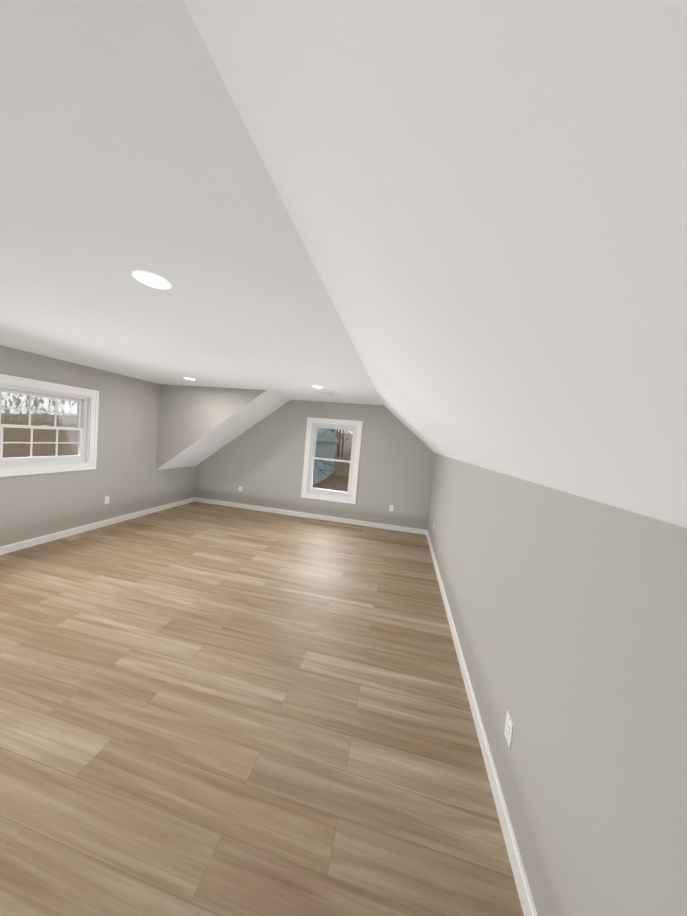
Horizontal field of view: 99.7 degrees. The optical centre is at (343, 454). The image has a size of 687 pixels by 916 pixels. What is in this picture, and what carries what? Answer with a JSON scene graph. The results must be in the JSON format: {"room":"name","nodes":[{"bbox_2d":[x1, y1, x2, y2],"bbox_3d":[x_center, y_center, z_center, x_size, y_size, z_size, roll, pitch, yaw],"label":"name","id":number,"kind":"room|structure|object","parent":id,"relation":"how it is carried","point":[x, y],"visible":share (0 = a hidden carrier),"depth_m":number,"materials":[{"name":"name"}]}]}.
{"room":"empty attic room","nodes":[
{"label":"empty attic room","id":0,"kind":"room"},
{"bbox_2d":[0,345,195,546],"bbox_3d":[-4.034,-0.014,2.912,0.160,2.380,7.514,6,3,11],"label":"wall","id":1,"kind":"structure","parent":0,"point":[126,476],"depth_m":4.37,"materials":[{"name":"beige paint"}]},
{"bbox_2d":[0,383,90,467],"bbox_3d":[-3.838,-0.342,3.711,0.166,0.955,0.990,6,3,11],"label":"window","id":2,"kind":"structure","parent":1,"relation":"in","point":[83,407],"depth_m":3.74,"materials":[{"name":"white plastic"}]},
{"bbox_2d":[0,374,98,476],"bbox_3d":[-3.868,-0.313,3.131,0.021,1.155,2.340,6,3,11],"label":"window frame","id":3,"kind":"structure","parent":1,"relation":"attached to","point":[37,384],"depth_m":3.83,"materials":[{"name":"white wood"}]},
{"bbox_2d":[0,497,195,554],"bbox_3d":[-4.046,1.131,2.956,0.014,0.095,7.194,6,3,11],"label":"baseboard","id":4,"kind":"structure","parent":1,"relation":"attached to","point":[9,548],"depth_m":4.19,"materials":[{"name":"white wood"}]},
{"bbox_2d":[104,496,108,503],"bbox_3d":[-3.693,0.712,4.526,0.008,0.116,0.072,6,3,11],"label":"electrical outlet","id":5,"kind":"object","parent":1,"relation":"attached to","point":[106,500],"visible":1,"depth_m":4.52,"materials":[{"name":"white plastic"}]},
{"bbox_2d":[0,0,382,404],"bbox_3d":[-1.389,-1.027,2.334,5.358,0.150,7.514,6,3,11],"label":"ceiling","id":6,"kind":"structure","parent":0,"point":[127,146],"depth_m":1.02,"materials":[{"name":"white paint"}]},
{"bbox_2d":[132,270,171,289],"bbox_3d":[-0.949,-0.862,1.439,0.166,0.008,0.166,6,3,11],"label":"recessed light","id":7,"kind":"object","parent":6,"relation":"in","point":[150,279],"visible":1,"depth_m":1.43,"materials":[{"name":"white plastic"}]},
{"bbox_2d":[316,390,337,394],"bbox_3d":[-0.254,-0.970,4.569,0.280,0.009,0.300,6,3,11],"label":"ceiling vent","id":8,"kind":"object","parent":6,"relation":"in","point":[328,392],"visible":1,"depth_m":4.55,"materials":[{"name":"white"}]},
{"bbox_2d":[156,384,289,469],"bbox_3d":[-2.284,-0.414,5.665,2.100,1.580,1.074,6,3,11],"label":"wall","id":9,"kind":"structure","parent":0,"point":[197,425],"depth_m":5.26,"materials":[{"name":"beige paint"}]},
{"bbox_2d":[0,501,523,915],"bbox_3d":[-1.607,1.515,2.471,5.358,0.200,7.514,6,3,11],"label":"floor","id":10,"kind":"structure","parent":0,"point":[206,709],"depth_m":1.63,"materials":[{"name":"brown wood"}]},
{"bbox_2d":[195,400,434,529],"bbox_3d":[-0.760,0.101,6.002,5.038,2.380,0.160,6,3,11],"label":"wall","id":11,"kind":"structure","parent":0,"point":[261,462],"depth_m":5.85,"materials":[{"name":"beige paint"}]},
{"bbox_2d":[196,497,423,534],"bbox_3d":[-0.875,1.241,5.978,4.980,0.095,0.014,6,3,11],"label":"baseboard","id":12,"kind":"structure","parent":11,"relation":"attached to","point":[286,512],"depth_m":5.91,"materials":[{"name":"white wood"}]},
{"bbox_2d":[306,423,356,498],"bbox_3d":[-0.229,0.115,5.891,0.934,1.444,0.166,6,3,11],"label":"gable window","id":13,"kind":"structure","parent":11,"relation":"in","point":[326,492],"depth_m":5.87,"materials":[{"name":"white plastic"}]},
{"bbox_2d":[301,417,362,503],"bbox_3d":[-0.246,0.118,5.805,1.134,1.644,0.021,6,3,11],"label":"window frame","id":14,"kind":"structure","parent":11,"relation":"attached to","point":[311,420],"depth_m":5.79,"materials":[{"name":"white wood"}]},
{"bbox_2d":[183,0,686,527],"bbox_3d":[0.523,-0.350,1.968,1.035,0.830,7.194,6,3,11],"label":"ceiling","id":15,"kind":"structure","parent":0,"point":[485,202],"depth_m":0.39,"materials":[{"name":"white paint"}]},
{"bbox_2d":[427,454,686,915],"bbox_3d":[1.040,0.477,1.892,0.160,2.380,7.514,6,3,11],"label":"wall","id":16,"kind":"structure","parent":0,"point":[569,613],"depth_m":0.90,"materials":[{"name":"beige paint"}]},
{"bbox_2d":[424,530,537,915],"bbox_3d":[0.857,1.605,1.970,0.014,0.095,7.194,6,3,11],"label":"baseboard","id":17,"kind":"structure","parent":16,"relation":"attached to","point":[524,891],"depth_m":1.42,"materials":[{"name":"white wood"}]},
{"bbox_2d":[504,711,513,748],"bbox_3d":[0.766,1.277,1.346,0.008,0.116,0.072,6,3,11],"label":"electrical outlet","id":18,"kind":"object","parent":16,"relation":"attached to","point":[509,726],"visible":1,"depth_m":1.33,"materials":[{"name":"white plastic"}]},
{"label":"outside","id":19,"kind":"structure","parent":0,"visible":0},
{"bbox_2d":[1,413,351,491],"bbox_3d":[6.219,-1.523,49.481,220.000,8.398,160.000,6,3,11],"label":"ground","id":20,"kind":"structure","parent":19,"point":[338,481],"depth_m":37.01,"materials":[{"name":"brown soil"}]},
{"bbox_2d":[1,394,351,436],"bbox_3d":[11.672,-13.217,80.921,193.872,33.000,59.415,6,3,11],"label":"tree","id":21,"kind":"object","parent":20,"relation":"on","point":[20,395],"depth_m":78.30,"materials":[{"name":"plant"}]},
{"bbox_2d":[312,428,337,484],"bbox_3d":[-4.328,0.254,27.191,5.500,6.200,10.600,6,3,11],"label":"neighbouring house","id":22,"kind":"structure","parent":20,"relation":"on","point":[323,450],"depth_m":26.67,"materials":[{"name":"teal"}]},
{"bbox_2d":[317,428,340,442],"bbox_3d":[-3.147,-6.216,15.034,12.911,19.821,14.343,6,3,11],"label":"tree","id":23,"kind":"object","parent":20,"relation":"on","point":[335,433],"depth_m":20.18,"materials":[{"name":"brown plant"}]},
{"bbox_2d":[315,454,344,480],"bbox_3d":[-6.032,-6.428,13.693,15.193,19.936,11.756,6,3,11],"label":"tree","id":24,"kind":"object","parent":20,"relation":"on","point":[328,468],"depth_m":11.11,"materials":[{"name":"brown plant"}]},
{"bbox_2d":[337,429,339,457],"bbox_3d":[1.714,-11.214,46.932,10.634,24.485,12.218,6,3,11],"label":"tree","id":25,"kind":"object","parent":20,"relation":"on","point":[337,445],"depth_m":47.12,"materials":[{"name":"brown plant"}]},
{"bbox_2d":[342,430,349,457],"bbox_3d":[-0.611,-8.622,46.183,9.206,19.013,10.577,6,3,11],"label":"tree","id":26,"kind":"object","parent":20,"relation":"on","point":[343,443],"depth_m":46.74,"materials":[{"name":"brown plant"}]}
]}

